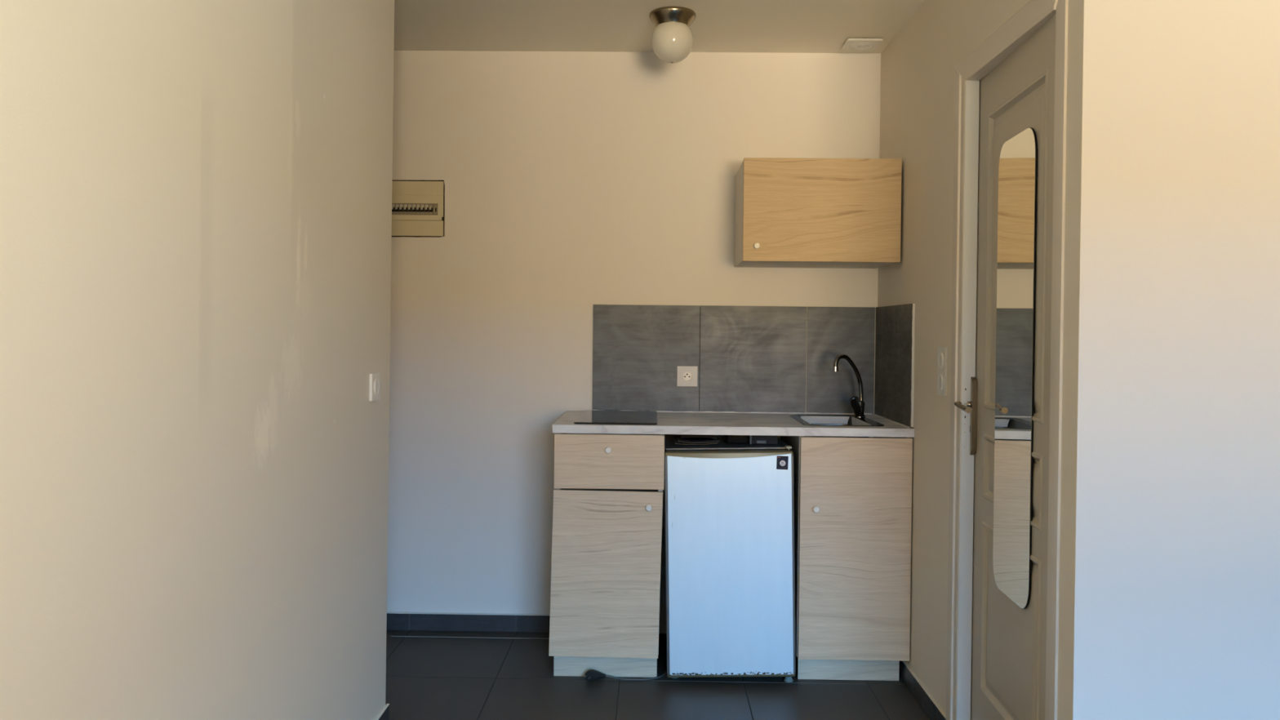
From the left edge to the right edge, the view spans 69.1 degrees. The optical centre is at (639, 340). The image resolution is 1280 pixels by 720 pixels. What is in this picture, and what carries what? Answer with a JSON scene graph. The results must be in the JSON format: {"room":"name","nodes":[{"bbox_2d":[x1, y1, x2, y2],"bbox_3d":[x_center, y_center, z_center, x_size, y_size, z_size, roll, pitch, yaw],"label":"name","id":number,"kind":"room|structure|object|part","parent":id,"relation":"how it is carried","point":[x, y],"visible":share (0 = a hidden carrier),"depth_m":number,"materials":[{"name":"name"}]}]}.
{"room":"kitchenette","nodes":[
{"label":"kitchenette","id":0,"kind":"room"},
{"bbox_2d":[0,0,394,719],"bbox_3d":[-1.471,0.042,0.280,1.251,2.500,5.514,1,1,1],"label":"wall","id":1,"kind":"structure","parent":0,"point":[196,195],"depth_m":1.73,"materials":[{"name":"paint"}]},
{"bbox_2d":[368,373,380,401],"bbox_3d":[-0.809,0.141,2.846,0.014,0.083,0.081,1,1,1],"label":"light switch","id":2,"kind":"object","parent":1,"relation":"attached to","point":[374,378],"visible":1,"depth_m":2.83,"materials":[{"name":"white plastic"}]},
{"bbox_2d":[375,703,389,719],"bbox_3d":[-0.868,1.260,0.294,0.008,0.071,5.514,1,1,1],"label":"baseboard","id":3,"kind":"structure","parent":1,"relation":"attached to","point":[385,716],"depth_m":3.02,"materials":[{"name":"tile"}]},
{"bbox_2d":[386,50,880,633],"bbox_3d":[0.560,0.018,4.068,5.200,2.500,0.150,1,1,1],"label":"wall","id":4,"kind":"structure","parent":0,"point":[575,181],"depth_m":4.00,"materials":[{"name":"paint"}]},
{"bbox_2d":[391,179,444,237],"bbox_3d":[-1.058,-0.570,4.002,0.433,0.246,0.015,1,1,1],"label":"electrical panel","id":5,"kind":"object","parent":4,"relation":"attached to","point":[418,206],"visible":0.64,"depth_m":4.00,"materials":[{"name":"plastic"}]},
{"bbox_2d":[386,613,550,632],"bbox_3d":[-1.139,1.214,4.027,1.628,0.073,0.010,1,1,1],"label":"baseboard","id":6,"kind":"structure","parent":4,"relation":"attached to","point":[426,622],"depth_m":4.01,"materials":[{"name":"tile"}]},
{"bbox_2d":[386,611,550,615],"bbox_3d":[-1.138,1.176,4.025,1.630,0.004,0.012,1,1,1],"label":"trim","id":7,"kind":"structure","parent":4,"relation":"attached to","point":[392,612],"depth_m":4.01,"materials":[{"name":"white plastic"}]},
{"bbox_2d":[592,303,915,426],"bbox_3d":[0.402,0.083,3.709,1.218,0.457,0.572,1,1,1],"label":"backsplash","id":8,"kind":"structure","parent":4,"relation":"attached to","point":[747,358],"depth_m":3.98,"materials":[{"name":"tile"}]},
{"bbox_2d":[676,365,697,386],"bbox_3d":[0.203,0.153,3.982,0.087,0.087,0.015,1,1,1],"label":"power socket","id":9,"kind":"object","parent":8,"relation":"attached to","point":[686,375],"visible":1,"depth_m":3.98,"materials":[{"name":"white plastic"}]},
{"bbox_2d":[683,372,691,380],"bbox_3d":[0.202,0.152,3.979,0.036,0.036,0.003,1,1,1],"label":"socket","id":10,"kind":"object","parent":9,"relation":"attached to","point":[686,375],"depth_m":3.98,"materials":[{"name":"white plastic"}]},
{"bbox_2d":[385,630,930,719],"bbox_3d":[0.498,1.336,0.783,5.200,0.060,6.750,1,1,1],"label":"floor","id":11,"kind":"structure","parent":0,"point":[431,675],"depth_m":3.37,"materials":[{"name":"tile"}]},
{"bbox_2d":[548,432,664,677],"bbox_3d":[-0.120,0.801,3.692,0.420,0.926,0.560,1,1,1],"label":"base cabinet","id":12,"kind":"object","parent":11,"relation":"on","point":[607,508],"visible":0.98,"depth_m":3.43,"materials":[{"name":"beige wood"}]},
{"bbox_3d":[-0.126,0.862,3.441,0.416,0.619,0.018,1,1,1],"label":"door","id":13,"kind":"part","parent":12,"relation":"part of","materials":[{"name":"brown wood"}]},
{"bbox_3d":[-0.117,0.402,3.417,0.024,0.024,0.020,1,1,1],"label":"knob","id":14,"kind":"part","parent":12,"relation":"part of","materials":[{"name":"silver metal"}]},
{"bbox_3d":[-0.113,0.739,3.969,0.379,0.808,0.004,1,1,1],"label":"panel","id":15,"kind":"part","parent":12,"relation":"part of","materials":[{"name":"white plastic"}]},
{"bbox_2d":[560,488,657,491],"bbox_3d":[-0.111,0.564,3.714,0.368,0.013,0.490,1,1,1],"label":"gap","id":16,"kind":"object","parent":12,"relation":"attached to","point":[561,488],"depth_m":3.49,"materials":[{"name":"black"}]},
{"bbox_3d":[-0.113,0.446,3.436,0.406,0.201,0.018,1,1,1],"label":"drawer","id":17,"kind":"part","parent":12,"relation":"part of","materials":[{"name":"brown wood"}]},
{"bbox_3d":[0.033,0.613,3.417,0.024,0.024,0.020,1,1,1],"label":"knob","id":18,"kind":"part","parent":12,"relation":"part of","materials":[{"name":"silver metal"}]},
{"bbox_3d":[0.075,0.752,3.708,0.028,0.824,0.520,1,1,1],"label":"panel","id":19,"kind":"part","parent":12,"relation":"part of","materials":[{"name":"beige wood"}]},
{"bbox_2d":[552,409,914,437],"bbox_3d":[0.345,0.324,3.703,1.325,0.037,0.591,1,1,1],"label":"countertop","id":20,"kind":"structure","parent":12,"relation":"on","point":[700,423],"depth_m":3.43,"materials":[{"name":"laminate"}]},
{"bbox_2d":[573,410,657,424],"bbox_3d":[-0.087,0.304,3.704,0.309,0.007,0.514,1,1,1],"label":"induction hob","id":21,"kind":"object","parent":20,"relation":"in","point":[599,417],"visible":1,"depth_m":3.64,"materials":[{"name":"black glass"}]},
{"bbox_2d":[789,414,884,437],"bbox_3d":[0.770,0.383,3.688,0.306,0.139,0.441,1,1,1],"label":"sink","id":22,"kind":"object","parent":20,"relation":"in","point":[797,417],"visible":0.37,"depth_m":3.70,"materials":[{"name":"metal"}]},
{"bbox_3d":[0.765,0.385,3.686,0.228,0.136,0.384,1,1,1],"label":"bowl","id":23,"kind":"part","parent":22,"relation":"part of","materials":[{"name":"metal"}]},
{"bbox_2d":[832,354,865,417],"bbox_3d":[0.858,0.185,3.786,0.186,0.259,0.057,0,1,-43],"label":"tap","id":24,"kind":"object","parent":20,"relation":"on","point":[857,404],"visible":1,"depth_m":3.80,"materials":[{"name":"black metal"}]},
{"bbox_3d":[0.849,0.162,3.789,0.174,0.214,0.018,0,1,-36],"label":"spout","id":25,"kind":"part","parent":24,"relation":"part of","materials":[{"name":"black metal"}]},
{"bbox_3d":[0.882,0.268,3.795,0.033,0.086,0.066,1,1,44],"label":"lever","id":26,"kind":"part","parent":24,"relation":"part of","materials":[{"name":"black metal"}]},
{"bbox_2d":[583,669,666,681],"bbox_3d":[0.074,1.247,3.622,0.653,0.041,0.176,0,1,-45],"label":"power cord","id":27,"kind":"object","parent":11,"relation":"on","point":[591,675],"visible":0.77,"depth_m":3.47,"materials":[{"name":"black rubber"}]},
{"bbox_3d":[0.110,1.260,3.651,0.150,0.014,0.571,1,1,41],"label":"cord","id":28,"kind":"part","parent":27,"relation":"part of","materials":[{"name":"white plastic"}]},
{"bbox_2d":[663,434,795,682],"bbox_3d":[0.335,0.831,3.678,0.473,0.882,0.534,-1,1,1],"label":"fridge","id":29,"kind":"object","parent":11,"relation":"on","point":[730,571],"visible":0.97,"depth_m":3.41,"materials":[{"name":"silver metal"}]},
{"bbox_3d":[0.100,0.825,3.444,0.010,0.805,0.054,-1,1,1],"label":"trim","id":30,"kind":"part","parent":29,"relation":"part of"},
{"bbox_2d":[674,435,719,444],"bbox_3d":[0.220,0.384,3.612,0.170,0.021,0.180,1,1,1],"label":"bundle","id":31,"kind":"object","parent":29,"relation":"on","point":[685,441],"visible":0.84,"depth_m":3.56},
{"bbox_2d":[680,434,716,439],"bbox_3d":[0.227,0.362,3.634,0.137,0.029,0.175,1,1,1],"label":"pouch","id":32,"kind":"object","parent":31,"relation":"on","point":[713,437],"visible":0.31,"depth_m":3.55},
{"bbox_3d":[0.330,0.399,3.699,0.464,0.006,0.482,-1,1,1],"label":"panel","id":33,"kind":"part","parent":29,"relation":"part of","materials":[{"name":"black plastic"}]},
{"bbox_2d":[724,435,748,443],"bbox_3d":[0.376,0.372,3.649,0.081,0.042,0.180,1,1,1],"label":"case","id":34,"kind":"object","parent":29,"relation":"on","point":[729,438],"visible":0.51,"depth_m":3.56,"materials":[{"name":"black plastic"}]},
{"bbox_2d":[748,435,777,444],"bbox_3d":[0.472,0.375,3.611,0.106,0.034,0.174,1,1,1],"label":"storage box","id":35,"kind":"object","parent":29,"relation":"on","point":[753,439],"visible":0.64,"depth_m":3.53,"materials":[{"name":"black plastic"}]},
{"bbox_3d":[0.460,0.384,3.526,0.040,0.014,0.004,1,1,1],"label":"label frame","id":36,"kind":"part","parent":35,"relation":"part of","materials":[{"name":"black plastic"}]},
{"bbox_3d":[0.564,0.820,3.437,0.008,0.805,0.054,-1,1,1],"label":"trim","id":37,"kind":"part","parent":29,"relation":"part of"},
{"bbox_2d":[780,435,912,680],"bbox_3d":[0.793,0.811,3.678,0.412,0.926,0.560,1,1,1],"label":"base cabinet","id":38,"kind":"object","parent":11,"relation":"on","point":[853,495],"visible":0.9,"depth_m":3.42,"materials":[{"name":"beige wood"}]},
{"bbox_3d":[0.596,0.757,3.701,0.016,0.823,0.520,1,1,1],"label":"panel","id":39,"kind":"part","parent":38,"relation":"part of","materials":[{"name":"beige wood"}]},
{"bbox_3d":[0.645,0.617,3.407,0.024,0.024,0.020,1,1,1],"label":"knob","id":40,"kind":"part","parent":38,"relation":"part of","materials":[{"name":"silver metal"}]},
{"bbox_3d":[0.990,0.761,3.695,0.016,0.823,0.520,1,1,1],"label":"panel","id":41,"kind":"part","parent":38,"relation":"part of","materials":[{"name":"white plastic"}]},
{"bbox_2d":[393,0,924,53],"bbox_3d":[0.524,-1.244,0.753,5.200,0.100,6.750,1,1,1],"label":"ceiling","id":42,"kind":"structure","parent":0,"point":[761,26],"depth_m":3.62,"materials":[{"name":"paint"}]},
{"bbox_2d":[648,6,696,63],"bbox_3d":[0.122,-1.138,3.506,0.176,0.184,0.176,1,1,1],"label":"ceiling lamp","id":43,"kind":"object","parent":42,"relation":"attached to","point":[672,37],"visible":1,"depth_m":3.45,"materials":[{"name":"white glass"}]},
{"bbox_3d":[0.122,-1.119,3.506,0.160,0.140,0.160,1,1,1],"label":"globe","id":44,"kind":"part","parent":43,"relation":"part of","materials":[{"name":"white glass"}]},
{"bbox_2d":[840,38,883,51],"bbox_3d":[0.913,-1.217,3.828,0.147,0.018,0.147,1,1,1],"label":"ceiling vent","id":45,"kind":"object","parent":42,"relation":"in","point":[851,44],"visible":1,"depth_m":3.81,"materials":[{"name":"white plastic"}]},
{"bbox_2d":[875,0,1084,719],"bbox_3d":[1.039,0.035,3.040,0.075,2.500,1.890,1,1,1],"label":"wall","id":46,"kind":"structure","parent":0,"point":[917,94],"depth_m":3.14,"materials":[{"name":"paint"}]},
{"bbox_2d":[734,157,902,268],"bbox_3d":[0.705,-0.506,3.774,0.606,0.397,0.420,1,1,1],"label":"upper cabinet","id":47,"kind":"object","parent":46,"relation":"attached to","point":[830,213],"visible":1,"depth_m":3.58,"materials":[{"name":"beige wood"}]},
{"bbox_3d":[0.449,-0.365,3.579,0.024,0.024,0.020,1,1,1],"label":"knob","id":48,"kind":"part","parent":47,"relation":"part of","materials":[{"name":"silver metal"}]},
{"bbox_2d":[898,661,946,719],"bbox_3d":[0.991,1.242,3.480,0.010,0.071,1.010,1,1,1],"label":"baseboard","id":49,"kind":"structure","parent":46,"relation":"attached to","point":[922,697],"depth_m":3.27,"materials":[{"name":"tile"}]},
{"bbox_2d":[937,346,947,395],"bbox_3d":[0.994,0.101,3.065,0.014,0.159,0.081,1,1,1],"label":"light switch","id":50,"kind":"object","parent":46,"relation":"attached to","point":[942,357],"visible":1,"depth_m":3.04,"materials":[{"name":"white plastic"}]},
{"bbox_2d":[946,0,1068,719],"bbox_3d":[1.012,0.211,2.564,0.113,2.157,0.773,1,1,1],"label":"door","id":51,"kind":"structure","parent":46,"relation":"in","point":[1002,655],"depth_m":2.67,"materials":[{"name":"white paint"}]},
{"bbox_3d":[0.989,0.207,2.907,0.018,2.157,0.089,1,1,1],"label":"architrave","id":52,"kind":"part","parent":51,"relation":"part of","materials":[{"name":"paint"}]},
{"bbox_3d":[0.986,0.199,2.807,0.056,0.028,0.143,1,1,4],"label":"lever","id":53,"kind":"part","parent":51,"relation":"part of","materials":[{"name":"silver metal"}]},
{"bbox_3d":[0.997,0.211,2.859,0.018,0.180,0.001,1,1,1],"label":"strike plate","id":54,"kind":"part","parent":51,"relation":"part of","materials":[{"name":"white paint"}]},
{"bbox_3d":[1.024,0.232,2.864,0.018,0.242,0.041,1,1,4],"label":"handle plate","id":55,"kind":"part","parent":51,"relation":"part of","materials":[{"name":"silver metal"}]},
{"bbox_3d":[0.996,-0.830,2.552,0.016,0.074,0.773,1,1,1],"label":"architrave","id":56,"kind":"part","parent":51,"relation":"part of","materials":[{"name":"paint"}]},
{"bbox_3d":[1.021,0.796,2.543,0.038,0.508,0.477,1,1,4],"label":"moulded panel","id":57,"kind":"part","parent":51,"relation":"part of","materials":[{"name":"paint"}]},
{"bbox_3d":[1.025,0.375,2.538,0.038,0.191,0.477,1,1,4],"label":"moulded panel","id":58,"kind":"part","parent":51,"relation":"part of","materials":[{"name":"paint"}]},
{"bbox_2d":[992,127,1037,608],"bbox_3d":[1.008,0.072,2.509,0.005,1.250,0.293,1,1,4],"label":"wall mirror","id":59,"kind":"object","parent":51,"relation":"attached to","point":[1018,160],"visible":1,"depth_m":2.49,"materials":[{"name":"clear glass"}]},
{"bbox_3d":[1.032,-0.234,2.530,0.038,0.875,0.477,1,1,4],"label":"moulded panel","id":60,"kind":"part","parent":51,"relation":"part of","materials":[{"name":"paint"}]},
{"bbox_3d":[0.984,0.215,2.205,0.007,2.157,0.053,1,1,1],"label":"architrave","id":61,"kind":"part","parent":51,"relation":"part of","materials":[{"name":"paint"}]},
{"bbox_2d":[1072,0,1279,719],"bbox_3d":[2.010,0.055,2.123,2.043,2.500,0.085,1,1,1],"label":"wall","id":62,"kind":"structure","parent":0,"point":[1177,611],"depth_m":2.09,"materials":[{"name":"paint"}]}
]}

